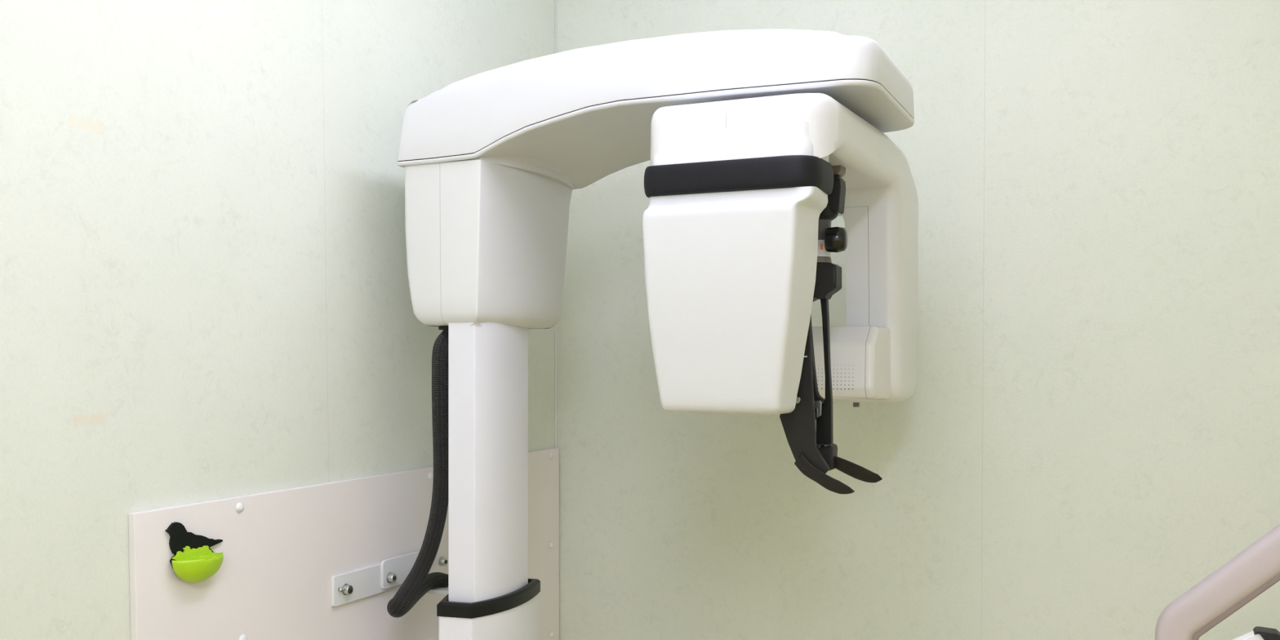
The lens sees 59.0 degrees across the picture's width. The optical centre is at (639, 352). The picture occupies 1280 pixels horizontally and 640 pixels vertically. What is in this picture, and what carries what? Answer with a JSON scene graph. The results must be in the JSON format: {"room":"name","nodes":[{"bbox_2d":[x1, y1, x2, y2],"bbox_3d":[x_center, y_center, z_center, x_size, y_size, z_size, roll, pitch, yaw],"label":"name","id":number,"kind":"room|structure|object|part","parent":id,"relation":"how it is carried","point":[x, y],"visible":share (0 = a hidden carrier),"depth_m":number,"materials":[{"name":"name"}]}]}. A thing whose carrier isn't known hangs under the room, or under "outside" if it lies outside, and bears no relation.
{"room":"radiology room","nodes":[
{"label":"radiology room","id":0,"kind":"room"},
{"bbox_2d":[0,0,555,639],"bbox_3d":[-1.024,0.240,0.880,0.100,2.520,3.930,0,0,25],"label":"wall","id":1,"kind":"structure","parent":0,"point":[205,295],"depth_m":1.61,"materials":[{"name":"paint"}]},
{"bbox_2d":[128,448,559,639],"bbox_3d":[-0.428,0.546,2.020,0.017,0.668,1.153,0,0,25],"label":"board","id":2,"kind":"object","parent":1,"relation":"attached to","point":[282,550],"visible":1,"depth_m":1.80,"materials":[{"name":"white laminate"}]},
{"bbox_2d":[164,521,223,582],"bbox_3d":[-0.610,0.277,1.579,0.035,0.088,0.100,0,0,25],"label":"wall holder","id":3,"kind":"object","parent":2,"relation":"attached to","point":[193,561],"visible":1,"depth_m":1.56,"materials":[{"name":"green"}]},
{"bbox_2d":[171,552,223,582],"bbox_3d":[-0.608,0.301,1.575,0.027,0.038,0.086,0,0,25],"label":"bowl","id":4,"kind":"object","parent":3,"relation":"on","point":[192,567],"depth_m":1.56,"materials":[{"name":"green plastic"}]},
{"bbox_2d":[331,551,448,606],"bbox_3d":[-0.364,0.396,1.949,0.168,0.073,0.302,0,0,25],"label":"wall bracket","id":5,"kind":"object","parent":2,"relation":"attached to","point":[391,573],"visible":0.77,"depth_m":1.94,"materials":[{"name":"white metal"}]},
{"bbox_3d":[-0.447,0.390,1.964,0.006,0.050,0.259,0,0,25],"label":"rail","id":6,"kind":"part","parent":5,"relation":"part of","materials":[{"name":"white metal"}]},
{"bbox_3d":[-0.420,0.384,2.006,0.006,0.050,0.119,0,0,25],"label":"clamp plate","id":7,"kind":"part","parent":5,"relation":"part of","materials":[{"name":"white paint"}]},
{"bbox_3d":[-0.325,0.428,2.027,0.162,0.008,0.040,0,0,25],"label":"support arm","id":8,"kind":"part","parent":5,"relation":"part of","materials":[{"name":"white paint"}]},
{"bbox_2d":[555,0,556,448],"bbox_3d":[-0.190,0.205,2.547,0.004,2.450,0.004,0,0,25],"label":"trim","id":9,"kind":"structure","parent":1,"relation":"attached to","point":[555,0],"depth_m":2.55,"materials":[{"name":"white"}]},
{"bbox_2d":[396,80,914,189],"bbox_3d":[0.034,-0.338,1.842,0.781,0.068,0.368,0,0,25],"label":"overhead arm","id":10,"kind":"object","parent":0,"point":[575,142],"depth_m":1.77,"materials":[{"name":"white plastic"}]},
{"bbox_2d":[556,0,1279,639],"bbox_3d":[1.077,0.240,2.014,2.750,2.520,0.100,0,0,25],"label":"wall","id":11,"kind":"structure","parent":0,"point":[1088,431],"depth_m":2.14,"materials":[{"name":"paint"}]},
{"bbox_3d":[0.268,1.550,0.278,2.950,0.100,3.930,0,0,25],"label":"floor","id":12,"kind":"structure","parent":0,"visible":0},
{"bbox_2d":[386,29,918,639],"bbox_3d":[0.018,0.516,1.896,0.857,1.968,0.636,0,0,25],"label":"machine","id":13,"kind":"object","parent":12,"relation":"on","point":[754,141],"visible":1,"depth_m":1.75,"materials":[{"name":"white plastic"}]},
{"bbox_3d":[0.043,-0.433,1.838,0.724,0.071,0.356,0,0,25],"label":"lid","id":14,"kind":"part","parent":13,"relation":"part of","materials":[{"name":"white plastic"}]},
{"bbox_3d":[0.034,-0.386,1.842,0.780,0.150,0.367,0,0,25],"label":"overhead arm","id":15,"kind":"part","parent":13,"relation":"part of","materials":[{"name":"white plastic"}]},
{"bbox_3d":[0.253,-0.134,1.801,0.264,0.438,0.610,0,0,25],"label":"rotating arm","id":16,"kind":"part","parent":13,"relation":"part of","materials":[{"name":"plastic"}]},
{"bbox_3d":[0.237,0.063,1.627,0.073,0.224,0.010,0,0,25],"label":"temple blade","id":17,"kind":"part","parent":13,"relation":"part of","materials":[{"name":"black plastic"}]},
{"bbox_3d":[0.252,-0.006,1.653,0.032,0.160,0.012,0,0,25],"label":"rod","id":18,"kind":"part","parent":13,"relation":"part of","materials":[{"name":"black plastic"}]},
{"bbox_3d":[0.272,0.029,1.666,0.023,0.224,0.012,0,0,25],"label":"rod","id":19,"kind":"part","parent":13,"relation":"part of","materials":[{"name":"black plastic"}]},
{"bbox_2d":[817,364,853,389],"bbox_3d":[0.289,0.038,1.794,0.101,0.039,0.004,0,0,25],"label":"speaker grille","id":20,"kind":"object","parent":13,"relation":"attached to","point":[842,375],"depth_m":1.78,"materials":[{"name":"grey plastic"}]},
{"bbox_3d":[0.283,-0.163,1.630,0.032,0.037,0.037,0,0,25],"label":"knob","id":21,"kind":"part","parent":13,"relation":"part of","materials":[{"name":"black plastic"}]},
{"bbox_2d":[1155,524,1279,639],"bbox_3d":[0.933,0.759,1.462,0.520,1.481,0.240,0,0,25],"label":"chair armrest","id":22,"kind":"object","parent":12,"relation":"on","point":[1253,571],"visible":1,"depth_m":1.51,"materials":[{"name":"grey plastic"}]},
{"bbox_2d":[1232,626,1279,639],"bbox_3d":[0.676,0.900,1.230,0.220,1.200,0.220,0,0,25],"label":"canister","id":23,"kind":"object","parent":12,"relation":"on","point":[1259,633],"visible":1,"depth_m":1.22,"materials":[{"name":"white plastic"}]}
]}

